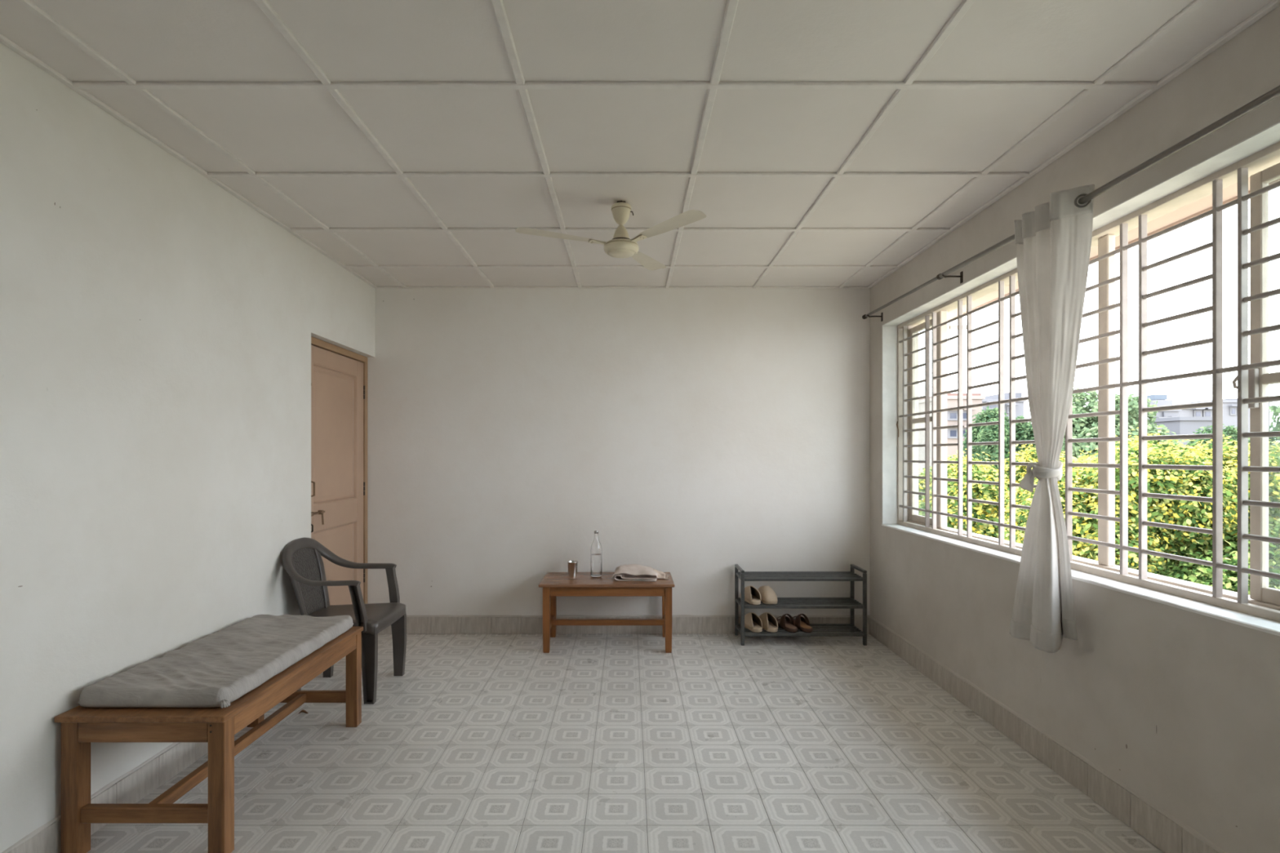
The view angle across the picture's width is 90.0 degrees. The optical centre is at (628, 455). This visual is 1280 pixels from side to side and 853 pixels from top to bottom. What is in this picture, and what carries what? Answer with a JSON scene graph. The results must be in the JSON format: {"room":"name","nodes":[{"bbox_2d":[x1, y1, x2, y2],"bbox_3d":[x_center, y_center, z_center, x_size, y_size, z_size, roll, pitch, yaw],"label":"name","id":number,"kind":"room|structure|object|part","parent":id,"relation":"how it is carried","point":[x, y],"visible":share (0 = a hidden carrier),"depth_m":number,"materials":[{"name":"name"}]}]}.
{"room":"waiting room","nodes":[
{"label":"waiting room","id":0,"kind":"room"},
{"bbox_2d":[0,42,375,852],"bbox_3d":[-2.024,-0.010,1.568,0.221,2.920,6.536,0,0,0],"label":"wall","id":1,"kind":"structure","parent":0,"point":[157,326],"depth_m":2.44,"materials":[{"name":"paint"}]},
{"bbox_2d":[1,742,208,852],"bbox_3d":[-1.911,1.286,1.080,0.008,0.128,5.558,0,0,0],"label":"baseboard","id":2,"kind":"structure","parent":1,"relation":"attached to","point":[131,789],"depth_m":2.48,"materials":[{"name":"tile"}]},
{"bbox_2d":[311,336,367,605],"bbox_3d":[-1.996,0.305,4.348,0.129,2.088,0.974,0,0,0],"label":"door","id":3,"kind":"structure","parent":1,"relation":"in","point":[339,375],"depth_m":4.40,"materials":[{"name":"paint"}]},
{"bbox_3d":[-1.962,0.210,3.960,0.043,0.112,0.012,0,0,-8],"label":"handle","id":4,"kind":"part","parent":3,"relation":"part of","materials":[{"name":"metal"}]},
{"bbox_3d":[-1.998,-0.134,4.349,0.029,0.897,0.654,0,0,0],"label":"panel","id":5,"kind":"part","parent":3,"relation":"part of","materials":[{"name":"paint"}]},
{"bbox_3d":[-1.998,0.835,4.349,0.029,0.710,0.654,0,0,0],"label":"panel","id":6,"kind":"part","parent":3,"relation":"part of","materials":[{"name":"paint"}]},
{"bbox_2d":[367,288,869,634],"bbox_3d":[-0.042,-0.010,4.935,4.247,2.920,0.201,0,0,0],"label":"wall","id":7,"kind":"structure","parent":0,"point":[700,433],"depth_m":4.84,"materials":[{"name":"paint"}]},
{"bbox_2d":[377,617,868,634],"bbox_3d":[-0.046,1.286,4.832,3.719,0.128,0.008,0,0,0],"label":"baseboard","id":8,"kind":"structure","parent":7,"relation":"attached to","point":[433,625],"depth_m":4.83,"materials":[{"name":"tile"}]},
{"bbox_2d":[406,614,869,617],"bbox_3d":[-0.046,1.213,4.832,3.737,0.016,0.009,0,0,0],"label":"trim","id":9,"kind":"structure","parent":7,"relation":"attached to","point":[439,615],"depth_m":4.83,"materials":[{"name":"tile"}]},
{"bbox_2d":[87,634,1164,852],"bbox_3d":[-0.026,1.410,1.568,4.217,0.120,6.536,0,0,0],"label":"floor","id":10,"kind":"structure","parent":0,"point":[483,743],"depth_m":2.79,"materials":[{"name":"tile"}]},
{"bbox_2d":[54,626,363,852],"bbox_3d":[-1.623,1.108,2.680,0.563,0.482,1.120,0,0,0],"label":"bench","id":11,"kind":"object","parent":10,"relation":"on","point":[81,726],"visible":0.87,"depth_m":2.14,"materials":[{"name":"brown wood"}]},
{"bbox_3d":[-1.865,1.119,2.160,0.056,0.462,0.056,0,0,0],"label":"leg","id":12,"kind":"part","parent":11,"relation":"part of","materials":[{"name":"brown wood"}]},
{"bbox_2d":[76,614,353,708],"bbox_3d":[-1.631,0.830,2.695,0.537,0.072,1.071,0,0,0],"label":"bench cushion","id":13,"kind":"object","parent":11,"relation":"on","point":[216,669],"visible":1,"depth_m":2.45,"materials":[{"name":"fabric"}]},
{"bbox_3d":[-1.375,1.119,2.160,0.056,0.462,0.056,0,0,0],"label":"leg","id":14,"kind":"part","parent":11,"relation":"part of","materials":[{"name":"brown wood"}]},
{"bbox_3d":[-1.865,1.119,3.200,0.056,0.462,0.056,0,0,0],"label":"leg","id":15,"kind":"part","parent":11,"relation":"part of","materials":[{"name":"brown wood"}]},
{"bbox_3d":[-1.375,1.119,3.200,0.056,0.462,0.056,0,0,0],"label":"leg","id":16,"kind":"part","parent":11,"relation":"part of","materials":[{"name":"brown wood"}]},
{"bbox_2d":[282,537,406,704],"bbox_3d":[-1.640,0.916,3.705,0.567,0.867,0.606,0,0,0],"label":"armchair","id":17,"kind":"object","parent":10,"relation":"on","point":[302,560],"visible":0.83,"depth_m":3.69,"materials":[{"name":"plastic"}]},
{"bbox_3d":[-1.856,0.718,3.705,0.092,0.381,0.279,0,0,0],"label":"backrest","id":18,"kind":"part","parent":17,"relation":"part of","materials":[{"name":"grey plastic"}]},
{"bbox_3d":[-1.819,1.137,3.906,0.072,0.424,0.047,0,0,0],"label":"leg","id":19,"kind":"part","parent":17,"relation":"part of","materials":[{"name":"plastic"}]},
{"bbox_3d":[-1.684,0.595,3.705,0.478,0.225,0.605,0,0,0],"label":"arm rail","id":20,"kind":"part","parent":17,"relation":"part of","materials":[{"name":"plastic"}]},
{"bbox_3d":[-1.591,0.941,3.705,0.468,0.080,0.480,0,0,0],"label":"seat","id":21,"kind":"part","parent":17,"relation":"part of","materials":[{"name":"plastic"}]},
{"bbox_3d":[-1.436,1.023,3.465,0.130,0.654,0.083,0,0,0],"label":"leg","id":22,"kind":"part","parent":17,"relation":"part of","materials":[{"name":"plastic"}]},
{"bbox_3d":[-1.436,1.023,3.946,0.130,0.654,0.083,0,0,0],"label":"leg","id":23,"kind":"part","parent":17,"relation":"part of","materials":[{"name":"plastic"}]},
{"bbox_2d":[538,572,674,653],"bbox_3d":[-0.150,1.113,4.569,0.924,0.472,0.462,0,0,0],"label":"table","id":24,"kind":"object","parent":10,"relation":"on","point":[554,584],"visible":0.98,"depth_m":4.37,"materials":[{"name":"brown wood"}]},
{"bbox_3d":[-0.562,1.123,4.386,0.047,0.452,0.047,0,0,0],"label":"leg","id":25,"kind":"part","parent":24,"relation":"part of","materials":[{"name":"brown wood"}]},
{"bbox_3d":[-0.562,1.123,4.756,0.047,0.452,0.047,0,0,0],"label":"leg","id":26,"kind":"part","parent":24,"relation":"part of","materials":[{"name":"brown wood"}]},
{"bbox_2d":[567,560,577,576],"bbox_3d":[-0.407,0.825,4.651,0.081,0.104,0.081,0,0,0],"label":"steel tumbler","id":27,"kind":"object","parent":24,"relation":"on","point":[572,566],"visible":1,"depth_m":4.62,"materials":[{"name":"silver metal"}]},
{"bbox_2d":[591,530,601,577],"bbox_3d":[-0.234,0.711,4.630,0.082,0.331,0.082,0,0,0],"label":"glass bottle","id":28,"kind":"object","parent":24,"relation":"on","point":[596,547],"visible":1,"depth_m":4.60,"materials":[{"name":"glass"}]},
{"bbox_2d":[612,564,668,581],"bbox_3d":[0.086,0.832,4.541,0.400,0.085,0.217,0,0,4],"label":"folded cloth","id":29,"kind":"object","parent":24,"relation":"on","point":[631,572],"visible":1,"depth_m":4.51,"materials":[{"name":"beige fabric"}]},
{"bbox_3d":[0.273,1.123,4.756,0.047,0.452,0.047,0,0,0],"label":"leg","id":30,"kind":"part","parent":24,"relation":"part of","materials":[{"name":"brown wood"}]},
{"bbox_3d":[0.273,1.123,4.386,0.047,0.452,0.047,0,0,0],"label":"leg","id":31,"kind":"part","parent":24,"relation":"part of","materials":[{"name":"brown wood"}]},
{"bbox_2d":[734,564,866,645],"bbox_3d":[1.242,1.084,4.669,0.891,0.532,0.278,0,0,0],"label":"shoe rack","id":32,"kind":"object","parent":10,"relation":"on","point":[819,629],"visible":0.95,"depth_m":4.57,"materials":[{"name":"metal"}]},
{"bbox_3d":[0.809,1.094,4.796,0.024,0.511,0.024,0,0,0],"label":"post","id":33,"kind":"part","parent":32,"relation":"part of","materials":[{"name":"metal"}]},
{"bbox_3d":[0.809,0.828,4.669,0.024,0.020,0.278,0,0,0],"label":"rail","id":34,"kind":"part","parent":32,"relation":"part of","materials":[{"name":"metal"}]},
{"bbox_3d":[0.809,1.094,4.542,0.024,0.511,0.024,0,0,0],"label":"post","id":35,"kind":"part","parent":32,"relation":"part of","materials":[{"name":"metal"}]},
{"bbox_2d":[739,585,760,604],"bbox_3d":[0.890,1.010,4.674,0.105,0.114,0.247,0,0,-12],"label":"mule","id":36,"kind":"object","parent":32,"relation":"on","point":[752,595],"visible":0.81,"depth_m":4.63,"materials":[{"name":"plastic"}]},
{"bbox_2d":[744,612,762,632],"bbox_3d":[0.900,1.206,4.674,0.105,0.114,0.247,0,0,-12],"label":"mule","id":37,"kind":"object","parent":32,"relation":"on","point":[753,622],"visible":0.88,"depth_m":4.63,"materials":[{"name":"plastic"}]},
{"bbox_2d":[757,585,777,604],"bbox_3d":[1.010,1.010,4.672,0.105,0.114,0.247,0,0,-8],"label":"mule","id":38,"kind":"object","parent":32,"relation":"on","point":[768,596],"visible":0.94,"depth_m":4.60,"materials":[{"name":"fabric"}]},
{"bbox_2d":[759,612,777,632],"bbox_3d":[1.013,1.206,4.674,0.105,0.114,0.247,0,0,-11],"label":"mule","id":39,"kind":"object","parent":32,"relation":"on","point":[770,624],"visible":0.87,"depth_m":4.63,"materials":[{"name":"plastic"}]},
{"bbox_2d":[776,613,797,632],"bbox_3d":[1.154,1.210,4.676,0.107,0.105,0.255,0,0,-13],"label":"sandal","id":40,"kind":"object","parent":32,"relation":"on","point":[788,624],"visible":0.88,"depth_m":4.66,"materials":[{"name":"leather"}]},
{"bbox_2d":[735,623,863,636],"bbox_3d":[1.242,1.275,4.669,0.883,0.022,0.272,0,0,0],"label":"shelf","id":41,"kind":"object","parent":32,"relation":"attached to","point":[819,629],"depth_m":4.57,"materials":[{"name":"metal"}]},
{"bbox_2d":[735,597,863,608],"bbox_3d":[1.242,1.079,4.669,0.883,0.022,0.272,0,0,0],"label":"shelf","id":42,"kind":"object","parent":32,"relation":"attached to","point":[783,602],"depth_m":4.62,"materials":[{"name":"metal"}]},
{"bbox_2d":[735,571,863,581],"bbox_3d":[1.242,0.884,4.669,0.883,0.022,0.272,0,0,0],"label":"shelf","id":43,"kind":"object","parent":32,"relation":"attached to","point":[748,575],"depth_m":4.62,"materials":[{"name":"metal"}]},
{"bbox_2d":[792,613,813,632],"bbox_3d":[1.264,1.210,4.677,0.107,0.105,0.255,0,0,-12],"label":"sandal","id":44,"kind":"object","parent":32,"relation":"on","point":[803,624],"visible":0.88,"depth_m":4.65,"materials":[{"name":"leather"}]},
{"bbox_3d":[1.676,1.094,4.796,0.024,0.511,0.024,0,0,0],"label":"post","id":45,"kind":"part","parent":32,"relation":"part of","materials":[{"name":"metal"}]},
{"bbox_3d":[1.676,0.828,4.669,0.024,0.020,0.278,0,0,0],"label":"rail","id":46,"kind":"part","parent":32,"relation":"part of","materials":[{"name":"metal"}]},
{"bbox_3d":[1.676,1.094,4.542,0.024,0.511,0.024,0,0,0],"label":"post","id":47,"kind":"part","parent":32,"relation":"part of","materials":[{"name":"metal"}]},
{"bbox_2d":[0,0,1279,288],"bbox_3d":[-0.026,-1.363,1.568,4.217,0.212,6.536,0,0,0],"label":"ceiling","id":48,"kind":"structure","parent":0,"point":[820,144],"depth_m":2.33,"materials":[{"name":"tile"}]},
{"bbox_3d":[-1.801,-1.276,1.837,0.225,0.012,0.698,0,0,0],"label":"panel","id":49,"kind":"part","parent":48,"relation":"part of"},
{"bbox_3d":[-1.801,-1.276,2.536,0.225,0.012,0.693,0,0,0],"label":"panel","id":50,"kind":"part","parent":48,"relation":"part of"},
{"bbox_3d":[-1.357,-1.276,1.837,0.658,0.012,0.698,0,0,0],"label":"panel","id":51,"kind":"part","parent":48,"relation":"part of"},
{"bbox_3d":[-1.801,-1.276,3.236,0.225,0.012,0.701,0,0,0],"label":"panel","id":52,"kind":"part","parent":48,"relation":"part of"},
{"bbox_3d":[-1.357,-1.276,2.536,0.658,0.012,0.693,0,0,0],"label":"panel","id":53,"kind":"part","parent":48,"relation":"part of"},
{"bbox_3d":[-1.801,-1.276,3.939,0.225,0.012,0.700,0,0,0],"label":"panel","id":54,"kind":"part","parent":48,"relation":"part of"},
{"bbox_3d":[-1.357,-1.277,3.236,0.658,0.012,0.701,0,0,0],"label":"panel","id":55,"kind":"part","parent":48,"relation":"part of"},
{"bbox_3d":[-1.801,-1.277,4.564,0.225,0.012,0.542,0,0,0],"label":"panel","id":56,"kind":"part","parent":48,"relation":"part of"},
{"bbox_3d":[-0.697,-1.276,1.837,0.656,0.012,0.698,0,0,0],"label":"panel","id":57,"kind":"part","parent":48,"relation":"part of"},
{"bbox_3d":[-1.357,-1.276,3.939,0.658,0.012,0.700,0,0,0],"label":"panel","id":58,"kind":"part","parent":48,"relation":"part of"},
{"bbox_3d":[-1.357,-1.277,4.564,0.658,0.012,0.542,0,0,0],"label":"panel","id":59,"kind":"part","parent":48,"relation":"part of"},
{"bbox_3d":[-0.697,-1.276,2.536,0.656,0.012,0.693,0,0,0],"label":"panel","id":60,"kind":"part","parent":48,"relation":"part of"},
{"bbox_3d":[-0.697,-1.277,3.236,0.656,0.012,0.701,0,0,0],"label":"panel","id":61,"kind":"part","parent":48,"relation":"part of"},
{"bbox_3d":[-0.697,-1.276,3.939,0.656,0.012,0.700,0,0,0],"label":"panel","id":62,"kind":"part","parent":48,"relation":"part of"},
{"bbox_3d":[-0.697,-1.276,4.564,0.656,0.012,0.542,0,0,0],"label":"panel","id":63,"kind":"part","parent":48,"relation":"part of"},
{"bbox_2d":[515,200,706,270],"bbox_3d":[-0.097,-1.134,3.241,0.888,0.279,0.898,0,0,0],"label":"ceiling fan","id":64,"kind":"object","parent":48,"relation":"hanging from","point":[621,246],"visible":1,"depth_m":3.13,"materials":[{"name":"metal"}]},
{"bbox_3d":[-0.318,-1.063,3.103,0.454,0.023,0.108,0,0,-19],"label":"blade","id":65,"kind":"part","parent":64,"relation":"part of","materials":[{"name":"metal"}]},
{"bbox_3d":[-0.150,-1.051,3.161,0.090,0.011,0.040,0,0,-19],"label":"blade arm","id":66,"kind":"part","parent":64,"relation":"part of","materials":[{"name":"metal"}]},
{"bbox_3d":[-0.037,-1.038,3.200,0.176,0.056,0.176,0,0,0],"label":"motor","id":67,"kind":"part","parent":64,"relation":"part of","materials":[{"name":"metal"}]},
{"bbox_3d":[0.045,-1.051,3.112,0.040,0.011,0.090,0,0,-43],"label":"blade arm","id":68,"kind":"part","parent":64,"relation":"part of","materials":[{"name":"metal"}]},
{"bbox_3d":[0.084,-1.063,3.471,0.108,0.023,0.454,0,0,24],"label":"blade","id":69,"kind":"part","parent":64,"relation":"part of","materials":[{"name":"metal"}]},
{"bbox_3d":[0.166,-1.063,2.983,0.108,0.023,0.454,0,0,-43],"label":"blade","id":70,"kind":"part","parent":64,"relation":"part of","materials":[{"name":"metal"}]},
{"bbox_3d":[-0.038,-1.277,1.837,0.655,0.012,0.698,0,0,0],"label":"panel","id":71,"kind":"part","parent":48,"relation":"part of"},
{"bbox_3d":[-0.038,-1.277,2.536,0.655,0.012,0.693,0,0,0],"label":"panel","id":72,"kind":"part","parent":48,"relation":"part of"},
{"bbox_3d":[-0.038,-1.276,3.236,0.655,0.012,0.701,0,0,0],"label":"panel","id":73,"kind":"part","parent":48,"relation":"part of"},
{"bbox_3d":[-0.038,-1.276,3.939,0.655,0.012,0.700,0,0,0],"label":"panel","id":74,"kind":"part","parent":48,"relation":"part of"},
{"bbox_3d":[-0.038,-1.277,4.564,0.655,0.012,0.542,0,0,0],"label":"panel","id":75,"kind":"part","parent":48,"relation":"part of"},
{"bbox_3d":[0.620,-1.276,4.564,0.654,0.012,0.542,0,0,0],"label":"panel","id":76,"kind":"part","parent":48,"relation":"part of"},
{"bbox_3d":[0.620,-1.276,3.939,0.654,0.012,0.700,0,0,0],"label":"panel","id":77,"kind":"part","parent":48,"relation":"part of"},
{"bbox_3d":[0.620,-1.277,3.236,0.654,0.012,0.701,0,0,0],"label":"panel","id":78,"kind":"part","parent":48,"relation":"part of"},
{"bbox_3d":[0.620,-1.276,2.536,0.654,0.012,0.693,0,0,0],"label":"panel","id":79,"kind":"part","parent":48,"relation":"part of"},
{"bbox_3d":[1.272,-1.276,4.564,0.644,0.012,0.542,0,0,0],"label":"panel","id":80,"kind":"part","parent":48,"relation":"part of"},
{"bbox_3d":[1.272,-1.276,3.939,0.644,0.012,0.700,0,0,0],"label":"panel","id":81,"kind":"part","parent":48,"relation":"part of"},
{"bbox_3d":[0.620,-1.276,1.837,0.654,0.012,0.698,0,0,0],"label":"panel","id":82,"kind":"part","parent":48,"relation":"part of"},
{"bbox_3d":[1.708,-1.276,4.564,0.224,0.012,0.542,0,0,0],"label":"panel","id":83,"kind":"part","parent":48,"relation":"part of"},
{"bbox_3d":[1.272,-1.277,3.236,0.644,0.012,0.701,0,0,0],"label":"panel","id":84,"kind":"part","parent":48,"relation":"part of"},
{"bbox_3d":[1.708,-1.277,3.939,0.224,0.012,0.700,0,0,0],"label":"panel","id":85,"kind":"part","parent":48,"relation":"part of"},
{"bbox_3d":[1.272,-1.276,2.536,0.644,0.012,0.693,0,0,0],"label":"panel","id":86,"kind":"part","parent":48,"relation":"part of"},
{"bbox_3d":[1.708,-1.277,3.236,0.224,0.012,0.701,0,0,0],"label":"panel","id":87,"kind":"part","parent":48,"relation":"part of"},
{"bbox_3d":[1.272,-1.277,1.837,0.644,0.012,0.698,0,0,0],"label":"panel","id":88,"kind":"part","parent":48,"relation":"part of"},
{"bbox_3d":[1.708,-1.276,2.536,0.224,0.012,0.693,0,0,0],"label":"panel","id":89,"kind":"part","parent":48,"relation":"part of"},
{"bbox_3d":[1.708,-1.276,1.837,0.224,0.012,0.698,0,0,0],"label":"panel","id":90,"kind":"part","parent":48,"relation":"part of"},
{"bbox_2d":[869,5,1279,852],"bbox_3d":[1.951,-0.010,1.568,0.261,2.920,6.536,0,0,0],"label":"wall","id":91,"kind":"structure","parent":0,"point":[1179,707],"depth_m":2.35,"materials":[{"name":"paint"}]},
{"bbox_2d":[869,615,1226,852],"bbox_3d":[1.818,1.286,1.564,0.008,0.128,6.526,0,0,0],"label":"baseboard","id":92,"kind":"structure","parent":91,"relation":"attached to","point":[1153,826],"depth_m":2.68,"materials":[{"name":"tile"}]},
{"bbox_2d":[862,84,1279,321],"bbox_3d":[1.767,-0.974,2.505,0.109,0.112,4.410,0,0,0],"label":"curtain rod","id":93,"kind":"object","parent":91,"relation":"attached to","point":[1273,93],"visible":0.96,"depth_m":2.14,"materials":[{"name":"metal"}]},
{"bbox_2d":[1009,184,1094,653],"bbox_3d":[1.711,-0.103,2.684,0.147,1.849,0.520,0,0,0],"label":"curtain","id":94,"kind":"object","parent":93,"relation":"hanging from","point":[1053,241],"visible":1,"depth_m":2.58,"materials":[{"name":"fabric"}]},
{"bbox_2d":[881,121,1279,635],"bbox_3d":[1.985,-0.215,2.509,0.340,1.441,4.180,0,0,0],"label":"window","id":95,"kind":"structure","parent":91,"relation":"in","point":[1257,157],"depth_m":2.51,"materials":[{"name":"paint"}]},
{"bbox_3d":[2.010,-0.218,4.346,0.026,1.361,0.411,0,0,0],"label":"sash","id":96,"kind":"part","parent":95,"relation":"part of","materials":[{"name":"paint"}]},
{"bbox_3d":[1.964,0.499,2.509,0.297,0.013,4.178,0,0,0],"label":"sill","id":97,"kind":"part","parent":95,"relation":"part of","materials":[{"name":"paint"}]},
{"bbox_3d":[1.987,-0.212,2.061,0.019,0.125,0.072,0,0,-7],"label":"catch plate","id":98,"kind":"part","parent":95,"relation":"part of","materials":[{"name":"paint"}]},
{"bbox_3d":[2.010,-0.218,1.264,0.026,1.361,1.593,0,0,0],"label":"sash","id":99,"kind":"part","parent":95,"relation":"part of","materials":[{"name":"paint"}]},
{"bbox_2d":[929,177,1279,328],"bbox_3d":[2.351,-1.124,2.628,0.538,0.092,5.616,0,0,0],"label":"awning","id":100,"kind":"object","parent":91,"relation":"attached to","point":[1199,206],"depth_m":3.00,"materials":[{"name":"paint"}]},
{"label":"outside","id":101,"kind":"structure","parent":0,"visible":0},
{"bbox_3d":[46.200,6.950,40.000,87.600,0.200,160.000,0,0,0],"label":"ground","id":102,"kind":"structure","parent":101,"visible":0},
{"bbox_2d":[918,393,985,500],"bbox_3d":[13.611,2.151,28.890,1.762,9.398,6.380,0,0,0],"label":"apartment block","id":103,"kind":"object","parent":102,"relation":"on","point":[952,398],"visible":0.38,"depth_m":26.00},
{"bbox_3d":[13.149,-0.880,25.922,0.244,0.244,0.014,0,0,0],"label":"pane","id":104,"kind":"part","parent":103,"relation":"part of","materials":[{"name":"glass"}]},
{"bbox_3d":[13.149,-1.598,25.922,0.244,0.217,0.014,0,0,0],"label":"pane","id":105,"kind":"part","parent":103,"relation":"part of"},
{"bbox_3d":[13.650,-1.598,25.922,0.271,0.217,0.014,0,0,0],"label":"pane","id":106,"kind":"part","parent":103,"relation":"part of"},
{"bbox_2d":[918,444,1079,542],"bbox_3d":[5.283,3.330,9.407,2.760,7.066,2.964,0,0,-28],"label":"hedge","id":107,"kind":"object","parent":102,"relation":"on","point":[981,511],"visible":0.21,"depth_m":8.66,"materials":[{"name":"green plant"}]},
{"bbox_2d":[962,405,1035,493],"bbox_3d":[8.690,2.832,14.959,2.240,8.056,2.144,0,0,9],"label":"shade tree","id":108,"kind":"object","parent":102,"relation":"on","point":[1024,431],"visible":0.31,"depth_m":14.59,"materials":[{"name":"green plant"}]},
{"bbox_2d":[982,392,1026,422],"bbox_3d":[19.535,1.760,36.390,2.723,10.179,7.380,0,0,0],"label":"apartment block","id":109,"kind":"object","parent":102,"relation":"on","point":[1019,405],"visible":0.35,"depth_m":33.00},
{"bbox_2d":[1060,385,1186,463],"bbox_3d":[16.027,2.189,22.037,3.704,9.346,4.390,0,0,12],"label":"shade tree","id":110,"kind":"object","parent":102,"relation":"on","point":[1083,427],"visible":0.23,"depth_m":20.82,"materials":[{"name":"green plant"}]},
{"bbox_2d":[990,426,1279,595],"bbox_3d":[5.439,3.278,6.574,3.076,7.172,3.196,0,0,-31],"label":"hedge","id":111,"kind":"object","parent":102,"relation":"on","point":[1198,514],"visible":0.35,"depth_m":6.05,"materials":[{"name":"green plant"}]},
{"bbox_2d":[1131,394,1212,418],"bbox_3d":[27.817,1.946,34.890,7.356,9.808,10.380,0,0,0],"label":"apartment block","id":112,"kind":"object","parent":102,"relation":"on","point":[1162,399],"visible":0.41,"depth_m":31.20,"materials":[{"name":"concrete"}]},
{"bbox_3d":[25.951,-2.834,32.200,0.618,0.247,2.000,0,0,0],"label":"water tank","id":113,"kind":"part","parent":112,"relation":"part of","materials":[{"name":"plastic"}]},
{"bbox_3d":[30.193,-2.178,33.922,0.248,0.248,0.014,0,0,0],"label":"pane","id":114,"kind":"part","parent":112,"relation":"part of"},
{"bbox_3d":[30.706,-2.178,33.922,0.283,0.248,0.014,0,0,0],"label":"pane","id":115,"kind":"part","parent":112,"relation":"part of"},
{"bbox_2d":[1146,417,1212,560],"bbox_3d":[20.960,2.678,26.500,4.230,8.344,5.160,0,0,0],"label":"house","id":116,"kind":"structure","parent":102,"relation":"on","point":[1179,425],"depth_m":25.00,"materials":[{"name":"white paint"}]},
{"bbox_2d":[1173,398,1272,440],"bbox_3d":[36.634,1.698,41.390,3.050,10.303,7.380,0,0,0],"label":"apartment block","id":117,"kind":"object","parent":102,"relation":"on","point":[1229,406],"visible":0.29,"depth_m":38.00,"materials":[{"name":"white paint"}]},
{"bbox_2d":[1180,423,1279,503],"bbox_3d":[11.001,3.143,11.494,2.208,7.432,2.404,0,0,-11],"label":"shade tree","id":118,"kind":"object","parent":102,"relation":"on","point":[1231,431],"visible":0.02,"depth_m":11.59,"materials":[{"name":"green plant"}]},
{"bbox_2d":[1268,403,1279,519],"bbox_3d":[8.416,3.002,7.553,2.115,7.715,2.314,0,0,0],"label":"shade tree","id":119,"kind":"object","parent":102,"relation":"on","point":[1276,410],"visible":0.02,"depth_m":7.75,"materials":[{"name":"green plant"}]}
]}

